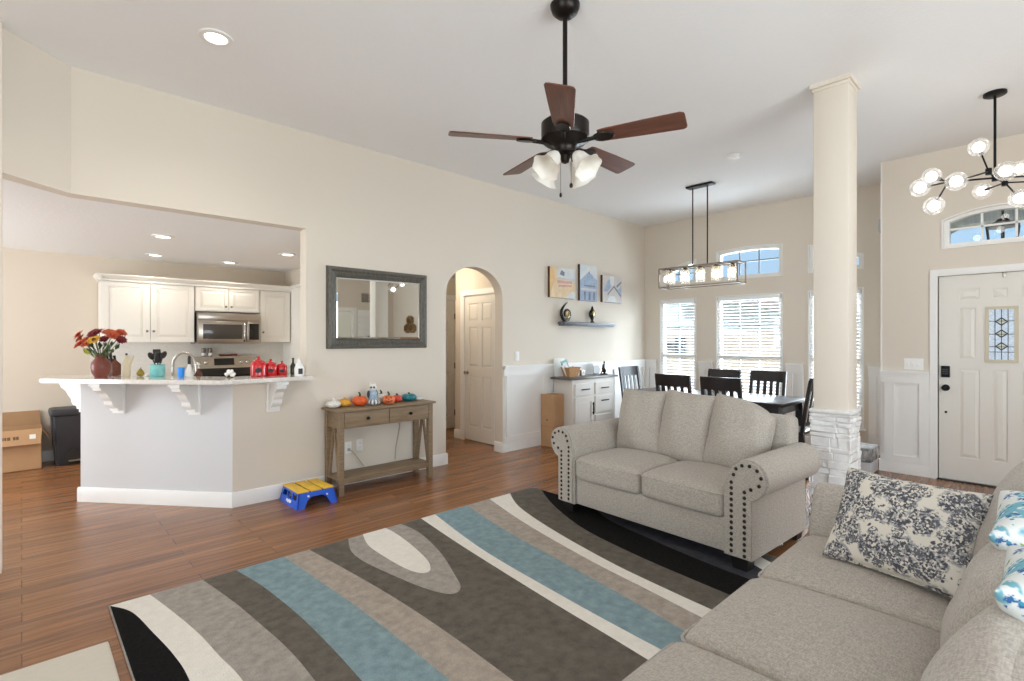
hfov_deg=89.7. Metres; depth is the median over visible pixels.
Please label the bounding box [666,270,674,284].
glass jar
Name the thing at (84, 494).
baseboard
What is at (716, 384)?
dining chair
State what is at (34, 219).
ceiling
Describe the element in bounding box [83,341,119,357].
leaf spray
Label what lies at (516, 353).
light switch
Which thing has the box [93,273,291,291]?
trim
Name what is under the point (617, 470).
seat cushion
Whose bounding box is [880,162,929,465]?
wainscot
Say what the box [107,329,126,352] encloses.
chrysanthemum
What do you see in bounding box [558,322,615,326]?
wall shelf
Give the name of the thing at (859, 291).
window blind
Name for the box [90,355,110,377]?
vase
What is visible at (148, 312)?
upper cabinet
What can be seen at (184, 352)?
kitchen faucet
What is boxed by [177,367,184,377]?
cup
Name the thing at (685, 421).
cushion
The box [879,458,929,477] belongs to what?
baseboard
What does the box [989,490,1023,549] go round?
throw pillow
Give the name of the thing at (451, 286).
wall
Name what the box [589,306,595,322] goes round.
sculpture
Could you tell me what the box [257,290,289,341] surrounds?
upper cabinet
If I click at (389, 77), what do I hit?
ceiling
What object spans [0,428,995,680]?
floor
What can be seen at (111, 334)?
chrysanthemum
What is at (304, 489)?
step stool
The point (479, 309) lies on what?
door
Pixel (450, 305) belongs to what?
door
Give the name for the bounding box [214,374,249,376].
cooktop
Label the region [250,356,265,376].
canister
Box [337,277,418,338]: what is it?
mirror glass
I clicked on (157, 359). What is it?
spatula
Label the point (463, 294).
trim
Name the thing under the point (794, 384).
trim
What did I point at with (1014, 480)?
cushion
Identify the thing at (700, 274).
bulb
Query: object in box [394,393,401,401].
pumpkin
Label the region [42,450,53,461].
baseboard
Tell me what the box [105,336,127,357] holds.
chrysanthemum
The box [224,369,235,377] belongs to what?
flower ornament
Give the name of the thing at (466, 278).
wall
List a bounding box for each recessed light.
[145,253,164,256]
[151,234,174,238]
[198,28,232,46]
[221,261,237,263]
[279,253,295,255]
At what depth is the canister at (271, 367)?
4.54 m
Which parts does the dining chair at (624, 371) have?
leg, rail, leg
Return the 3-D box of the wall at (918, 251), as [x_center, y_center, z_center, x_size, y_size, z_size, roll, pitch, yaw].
[5.418,-0.260,4.164,0.150,3.320,3.760,0,0,-44]
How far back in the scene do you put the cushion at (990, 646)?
0.92 m
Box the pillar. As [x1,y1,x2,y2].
[808,73,861,522]
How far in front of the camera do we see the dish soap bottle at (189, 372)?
4.66 m
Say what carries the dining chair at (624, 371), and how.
on the floor
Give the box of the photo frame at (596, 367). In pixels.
[592,364,600,373]
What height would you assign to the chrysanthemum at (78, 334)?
0.281 m
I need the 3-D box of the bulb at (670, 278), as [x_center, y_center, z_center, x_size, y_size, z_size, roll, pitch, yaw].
[2.049,-0.840,6.644,0.064,0.156,0.064,0,0,-44]
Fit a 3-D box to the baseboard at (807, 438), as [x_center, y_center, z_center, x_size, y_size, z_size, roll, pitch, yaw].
[3.423,1.337,7.415,0.016,0.125,3.462,0,0,-44]
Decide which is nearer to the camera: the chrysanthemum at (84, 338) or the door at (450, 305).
the chrysanthemum at (84, 338)
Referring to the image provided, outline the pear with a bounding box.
[136,368,144,375]
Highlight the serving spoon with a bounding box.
[159,351,166,364]
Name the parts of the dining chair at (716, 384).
leg, rail, leg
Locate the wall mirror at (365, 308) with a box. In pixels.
[326,265,426,348]
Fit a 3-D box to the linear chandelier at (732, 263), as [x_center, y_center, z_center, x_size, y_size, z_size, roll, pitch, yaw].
[2.324,-1.294,6.355,0.244,1.252,1.014,0,0,-44]
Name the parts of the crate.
lid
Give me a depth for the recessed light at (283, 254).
6.13 m
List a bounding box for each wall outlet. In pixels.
[345,441,351,453]
[356,439,362,450]
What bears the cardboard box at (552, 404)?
on the floor
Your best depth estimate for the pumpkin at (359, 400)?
4.89 m
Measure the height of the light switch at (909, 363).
0.116 m
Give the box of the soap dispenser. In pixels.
[122,353,133,375]
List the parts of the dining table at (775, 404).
leg, leg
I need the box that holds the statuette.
[600,361,607,374]
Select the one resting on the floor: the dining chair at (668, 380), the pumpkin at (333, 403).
the dining chair at (668, 380)
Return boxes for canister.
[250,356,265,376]
[266,359,276,375]
[277,361,286,374]
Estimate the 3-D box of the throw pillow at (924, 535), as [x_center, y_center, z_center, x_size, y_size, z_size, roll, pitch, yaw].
[1.519,0.728,2.010,0.256,0.341,0.486,0,0,-32]
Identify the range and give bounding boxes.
[191,356,252,376]
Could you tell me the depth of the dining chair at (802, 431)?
5.20 m
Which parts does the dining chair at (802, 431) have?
seat, rail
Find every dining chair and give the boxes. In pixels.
[618,366,641,396]
[655,373,691,392]
[700,376,742,398]
[708,369,740,391]
[749,370,786,414]
[798,378,812,479]
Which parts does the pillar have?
crown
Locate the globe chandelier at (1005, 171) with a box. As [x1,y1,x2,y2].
[909,88,1023,214]
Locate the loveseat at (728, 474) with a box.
[551,388,820,571]
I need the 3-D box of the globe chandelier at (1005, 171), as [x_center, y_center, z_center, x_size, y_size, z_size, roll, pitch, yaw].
[3.715,-1.419,3.937,1.436,1.001,0.627,0,0,-12]
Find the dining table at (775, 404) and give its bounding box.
[636,387,804,441]
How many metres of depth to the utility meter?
13.90 m
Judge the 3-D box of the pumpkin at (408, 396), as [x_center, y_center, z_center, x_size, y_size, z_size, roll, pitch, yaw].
[-1.068,0.580,5.335,0.158,0.091,0.158,0,0,-22]
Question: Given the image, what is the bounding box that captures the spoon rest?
[218,354,237,355]
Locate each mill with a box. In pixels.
[201,348,205,356]
[208,348,212,356]
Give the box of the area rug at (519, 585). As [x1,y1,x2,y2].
[109,487,777,680]
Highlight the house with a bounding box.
[666,294,858,407]
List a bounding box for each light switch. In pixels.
[515,352,518,360]
[904,358,923,369]
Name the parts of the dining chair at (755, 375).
leg, rail, leg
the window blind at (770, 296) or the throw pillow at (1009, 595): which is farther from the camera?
the window blind at (770, 296)
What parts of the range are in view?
black panel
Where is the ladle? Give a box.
[148,352,155,364]
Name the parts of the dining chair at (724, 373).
rail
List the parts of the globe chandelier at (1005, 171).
glass globe, glass globe, glass globe, glass globe, glass globe, glass globe, arm, rod, glass globe, glass globe, glass globe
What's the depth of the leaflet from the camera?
6.97 m
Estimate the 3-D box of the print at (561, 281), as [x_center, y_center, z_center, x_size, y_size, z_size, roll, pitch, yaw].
[0.693,-0.800,7.176,0.530,0.420,0.044,0,0,-44]
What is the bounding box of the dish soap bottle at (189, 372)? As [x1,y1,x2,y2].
[185,356,193,375]
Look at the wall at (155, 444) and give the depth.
4.40 m
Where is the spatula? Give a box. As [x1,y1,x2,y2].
[154,353,161,364]
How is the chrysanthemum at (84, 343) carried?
in the vase
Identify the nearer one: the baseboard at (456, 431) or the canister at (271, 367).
the canister at (271, 367)
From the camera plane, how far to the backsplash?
6.88 m
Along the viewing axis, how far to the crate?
5.37 m
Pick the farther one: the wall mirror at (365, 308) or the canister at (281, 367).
the wall mirror at (365, 308)
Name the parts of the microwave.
door, handle, control panel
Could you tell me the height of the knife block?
0.219 m
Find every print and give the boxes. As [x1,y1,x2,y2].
[548,266,574,298]
[578,264,596,301]
[600,275,621,303]
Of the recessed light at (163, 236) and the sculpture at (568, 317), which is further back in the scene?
the sculpture at (568, 317)
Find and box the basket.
[560,367,580,376]
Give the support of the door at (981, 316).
in the wall at (918, 251)
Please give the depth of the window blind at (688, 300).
8.22 m
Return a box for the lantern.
[985,210,1020,239]
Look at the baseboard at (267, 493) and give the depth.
4.67 m
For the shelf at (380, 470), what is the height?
0.050 m
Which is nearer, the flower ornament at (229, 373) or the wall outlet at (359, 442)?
the flower ornament at (229, 373)
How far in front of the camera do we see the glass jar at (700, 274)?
6.33 m
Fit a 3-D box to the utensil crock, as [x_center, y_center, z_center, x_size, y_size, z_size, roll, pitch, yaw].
[-3.059,0.259,4.447,0.118,0.105,0.118,0,0,-44]
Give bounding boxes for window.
[660,258,695,388]
[716,244,782,395]
[808,245,866,430]
[941,202,1023,248]
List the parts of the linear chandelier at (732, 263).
rod, cage frame, rod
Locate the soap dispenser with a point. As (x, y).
(126, 366)
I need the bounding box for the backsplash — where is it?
[90,342,282,375]
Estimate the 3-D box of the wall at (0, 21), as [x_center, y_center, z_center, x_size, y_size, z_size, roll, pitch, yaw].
[-4.053,-0.260,2.237,2.613,3.320,0.110,0,0,-44]
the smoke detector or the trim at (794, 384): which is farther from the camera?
the trim at (794, 384)
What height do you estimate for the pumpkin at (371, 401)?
0.059 m
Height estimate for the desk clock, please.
0.085 m
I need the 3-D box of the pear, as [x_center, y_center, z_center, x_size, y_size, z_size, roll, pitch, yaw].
[-3.233,0.271,4.481,0.060,0.081,0.060,0,0,-44]
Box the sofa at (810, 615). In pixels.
[622,461,1023,680]
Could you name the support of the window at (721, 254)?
in the wall at (789, 223)
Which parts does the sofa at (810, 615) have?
armrest, backrest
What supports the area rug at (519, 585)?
on the floor
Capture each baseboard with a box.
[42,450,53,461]
[77,487,231,507]
[231,436,540,507]
[454,429,459,438]
[805,436,880,454]
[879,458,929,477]
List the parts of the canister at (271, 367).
lid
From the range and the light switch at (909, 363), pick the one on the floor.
the range
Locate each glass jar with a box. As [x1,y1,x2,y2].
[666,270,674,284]
[681,269,689,283]
[696,267,704,282]
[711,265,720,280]
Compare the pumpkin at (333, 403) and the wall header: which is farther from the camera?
the pumpkin at (333, 403)
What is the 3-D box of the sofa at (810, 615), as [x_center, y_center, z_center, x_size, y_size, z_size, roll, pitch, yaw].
[1.019,0.912,1.475,2.633,0.975,0.953,0,0,-44]
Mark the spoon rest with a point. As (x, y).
(218, 354)
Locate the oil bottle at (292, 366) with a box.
[290,358,294,374]
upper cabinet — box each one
[98,280,193,342]
[194,286,258,313]
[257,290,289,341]
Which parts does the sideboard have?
door, drawer, drawer, drawer, drawer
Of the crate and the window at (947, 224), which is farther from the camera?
the crate
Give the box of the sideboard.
[551,374,617,425]
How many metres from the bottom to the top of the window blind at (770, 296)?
1.680 m
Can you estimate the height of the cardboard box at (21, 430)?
0.600 m
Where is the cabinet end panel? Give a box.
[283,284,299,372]
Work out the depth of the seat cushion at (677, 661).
1.46 m
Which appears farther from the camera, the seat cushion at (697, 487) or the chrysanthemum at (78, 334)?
the chrysanthemum at (78, 334)
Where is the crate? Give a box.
[860,443,878,472]
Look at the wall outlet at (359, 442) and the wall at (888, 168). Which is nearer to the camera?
the wall outlet at (359, 442)
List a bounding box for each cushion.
[576,448,677,494]
[616,389,667,452]
[623,642,773,680]
[642,460,730,516]
[657,389,715,461]
[684,577,940,680]
[703,394,775,467]
[761,535,951,632]
[920,603,1023,680]
[940,542,1006,647]
[973,461,1023,556]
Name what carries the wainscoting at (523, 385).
attached to the wall at (351, 206)
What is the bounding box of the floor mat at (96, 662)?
[0,642,119,680]
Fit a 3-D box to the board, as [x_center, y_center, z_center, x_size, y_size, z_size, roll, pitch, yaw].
[0.654,0.370,7.102,0.220,0.250,0.041,0,0,-44]
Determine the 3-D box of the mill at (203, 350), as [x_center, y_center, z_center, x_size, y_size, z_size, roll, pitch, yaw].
[-4.212,0.162,7.035,0.055,0.115,0.054,0,0,-44]
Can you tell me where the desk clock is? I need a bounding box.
[579,370,584,375]
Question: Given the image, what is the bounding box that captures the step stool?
[279,478,337,510]
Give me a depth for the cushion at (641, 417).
4.24 m
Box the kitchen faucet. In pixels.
[171,351,196,375]
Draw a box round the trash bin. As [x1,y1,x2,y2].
[48,406,80,465]
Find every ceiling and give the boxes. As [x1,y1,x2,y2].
[0,0,1023,225]
[2,179,299,272]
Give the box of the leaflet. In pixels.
[562,363,567,375]
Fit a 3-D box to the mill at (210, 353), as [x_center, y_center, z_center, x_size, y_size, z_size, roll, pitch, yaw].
[-4.154,0.162,7.091,0.055,0.115,0.054,0,0,-44]
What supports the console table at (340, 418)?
on the floor
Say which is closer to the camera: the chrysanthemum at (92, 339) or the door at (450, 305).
the chrysanthemum at (92, 339)
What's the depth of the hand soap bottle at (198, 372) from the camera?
4.69 m
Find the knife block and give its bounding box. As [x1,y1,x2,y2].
[107,353,120,375]
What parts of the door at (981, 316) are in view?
knob, glass pane, diamond glass, glass frame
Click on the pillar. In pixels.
(834, 418)
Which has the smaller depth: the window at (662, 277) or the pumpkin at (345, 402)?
the pumpkin at (345, 402)
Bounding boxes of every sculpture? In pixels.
[560,302,570,321]
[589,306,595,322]
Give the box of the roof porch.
[878,215,975,233]
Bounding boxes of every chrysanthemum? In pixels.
[74,330,82,338]
[78,337,93,352]
[80,339,93,351]
[86,329,101,351]
[86,335,99,354]
[98,335,108,350]
[104,330,119,354]
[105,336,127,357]
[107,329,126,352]
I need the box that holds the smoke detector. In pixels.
[727,153,740,159]
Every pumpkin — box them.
[326,398,340,407]
[340,397,350,406]
[352,392,366,405]
[367,399,380,404]
[377,390,385,402]
[382,391,394,403]
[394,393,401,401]
[401,392,416,400]
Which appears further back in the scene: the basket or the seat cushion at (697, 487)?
the basket
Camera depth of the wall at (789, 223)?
7.24 m
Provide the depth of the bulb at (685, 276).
6.48 m
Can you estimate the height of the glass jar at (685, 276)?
0.180 m
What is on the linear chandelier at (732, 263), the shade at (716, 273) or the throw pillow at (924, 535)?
the shade at (716, 273)
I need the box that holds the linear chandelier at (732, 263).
[658,181,745,289]
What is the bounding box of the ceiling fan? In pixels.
[448,0,687,196]
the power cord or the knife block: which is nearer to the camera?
the knife block
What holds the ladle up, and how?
in the utensil crock
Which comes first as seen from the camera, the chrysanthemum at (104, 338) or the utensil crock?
the chrysanthemum at (104, 338)
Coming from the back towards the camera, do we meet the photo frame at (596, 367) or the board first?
the photo frame at (596, 367)
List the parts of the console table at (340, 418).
leg, leg, drawer, drawer, leg, leg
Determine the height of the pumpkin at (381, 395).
0.130 m
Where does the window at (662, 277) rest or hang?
in the wall at (789, 223)
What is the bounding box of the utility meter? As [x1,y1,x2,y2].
[666,338,684,353]
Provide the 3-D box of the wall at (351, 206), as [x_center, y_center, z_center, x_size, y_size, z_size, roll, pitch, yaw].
[-0.417,-0.260,6.247,7.510,3.320,0.140,0,0,-44]
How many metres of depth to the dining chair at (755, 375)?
6.44 m
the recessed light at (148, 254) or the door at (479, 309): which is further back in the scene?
the door at (479, 309)
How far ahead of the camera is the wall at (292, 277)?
7.62 m
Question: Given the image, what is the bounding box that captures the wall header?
[2,27,70,196]
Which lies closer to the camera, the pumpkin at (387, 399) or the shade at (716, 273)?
the pumpkin at (387, 399)
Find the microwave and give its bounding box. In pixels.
[191,312,259,343]
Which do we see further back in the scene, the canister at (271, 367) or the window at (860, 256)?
the window at (860, 256)
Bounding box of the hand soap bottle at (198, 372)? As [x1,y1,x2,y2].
[194,363,201,375]
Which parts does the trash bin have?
lid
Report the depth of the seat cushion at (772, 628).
1.59 m
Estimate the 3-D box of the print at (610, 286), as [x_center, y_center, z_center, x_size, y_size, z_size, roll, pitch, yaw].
[1.540,-0.790,7.983,0.500,0.410,0.043,0,0,-44]
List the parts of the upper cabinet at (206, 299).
door, door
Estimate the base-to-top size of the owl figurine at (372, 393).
0.168 m
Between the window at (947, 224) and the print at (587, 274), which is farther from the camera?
the print at (587, 274)
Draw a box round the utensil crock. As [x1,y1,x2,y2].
[150,364,165,376]
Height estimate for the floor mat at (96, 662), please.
0.016 m
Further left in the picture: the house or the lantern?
the house
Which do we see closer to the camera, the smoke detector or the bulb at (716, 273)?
the smoke detector
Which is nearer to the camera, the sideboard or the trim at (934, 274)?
the trim at (934, 274)
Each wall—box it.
[0,21,1,573]
[2,248,284,450]
[70,66,644,491]
[81,384,232,492]
[285,269,299,285]
[446,276,455,428]
[456,268,491,429]
[645,183,880,442]
[882,160,894,369]
[895,133,1023,476]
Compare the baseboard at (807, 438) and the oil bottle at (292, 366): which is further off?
the baseboard at (807, 438)
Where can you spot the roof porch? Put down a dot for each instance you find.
(955, 224)
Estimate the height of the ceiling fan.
1.097 m
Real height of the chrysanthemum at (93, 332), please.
0.285 m
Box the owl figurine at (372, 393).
[367,382,377,399]
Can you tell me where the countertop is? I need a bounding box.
[39,374,312,414]
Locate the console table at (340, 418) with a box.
[321,399,435,496]
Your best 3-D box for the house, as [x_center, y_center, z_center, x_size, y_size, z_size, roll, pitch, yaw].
[8.080,0.075,12.179,3.500,3.050,15.500,0,0,-44]
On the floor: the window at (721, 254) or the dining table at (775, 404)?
the dining table at (775, 404)
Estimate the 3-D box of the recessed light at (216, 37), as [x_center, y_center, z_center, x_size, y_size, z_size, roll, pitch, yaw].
[-1.873,-1.914,3.259,0.196,0.012,0.196,0,0,-44]
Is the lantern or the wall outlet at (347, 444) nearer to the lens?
the wall outlet at (347, 444)
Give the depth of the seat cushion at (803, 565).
1.94 m
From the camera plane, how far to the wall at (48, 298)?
6.00 m
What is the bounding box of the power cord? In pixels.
[395,422,399,458]
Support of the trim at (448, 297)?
attached to the wall at (451, 286)
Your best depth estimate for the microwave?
6.90 m
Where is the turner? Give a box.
[153,349,160,364]
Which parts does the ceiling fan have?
blade, blade, lamp shade, lamp shade, blade, pull chain, lamp shade, lamp shade, blade, blade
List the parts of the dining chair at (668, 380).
leg, rail, leg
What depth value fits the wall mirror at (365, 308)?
5.21 m
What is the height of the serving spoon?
0.202 m
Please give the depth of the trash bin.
5.78 m
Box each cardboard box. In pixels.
[2,410,48,472]
[541,393,563,446]
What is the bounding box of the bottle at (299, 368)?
[294,359,303,375]
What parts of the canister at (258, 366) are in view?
lid, label plate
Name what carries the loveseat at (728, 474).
on the area rug at (519, 585)
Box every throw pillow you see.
[822,467,992,597]
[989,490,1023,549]
[994,545,1023,621]
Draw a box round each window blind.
[661,299,694,387]
[718,294,780,393]
[810,289,861,420]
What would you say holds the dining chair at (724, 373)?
on the floor
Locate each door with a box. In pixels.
[446,300,454,428]
[463,293,493,444]
[937,271,1023,487]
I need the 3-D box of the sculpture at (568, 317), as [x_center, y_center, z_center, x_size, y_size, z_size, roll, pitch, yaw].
[0.746,-0.400,7.174,0.222,0.278,0.090,0,0,-44]
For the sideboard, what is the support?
on the floor
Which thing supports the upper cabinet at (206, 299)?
attached to the wall at (48, 298)
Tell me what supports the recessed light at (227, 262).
in the ceiling at (34, 219)
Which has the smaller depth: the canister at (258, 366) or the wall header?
the wall header
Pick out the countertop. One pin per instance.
(111, 389)
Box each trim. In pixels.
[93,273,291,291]
[446,295,455,427]
[460,287,494,440]
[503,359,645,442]
[644,359,880,445]
[930,263,1023,478]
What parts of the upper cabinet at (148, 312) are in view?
door, door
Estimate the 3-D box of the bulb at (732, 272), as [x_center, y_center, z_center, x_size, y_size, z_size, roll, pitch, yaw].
[2.600,-0.840,6.065,0.064,0.156,0.064,0,0,-44]
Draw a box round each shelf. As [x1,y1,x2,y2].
[327,458,427,483]
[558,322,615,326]
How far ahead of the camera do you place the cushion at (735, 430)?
3.65 m
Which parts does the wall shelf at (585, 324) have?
moulding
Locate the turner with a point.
(154, 350)
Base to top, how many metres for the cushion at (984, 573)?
0.440 m
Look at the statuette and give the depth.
7.50 m
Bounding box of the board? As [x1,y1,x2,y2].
[553,358,563,376]

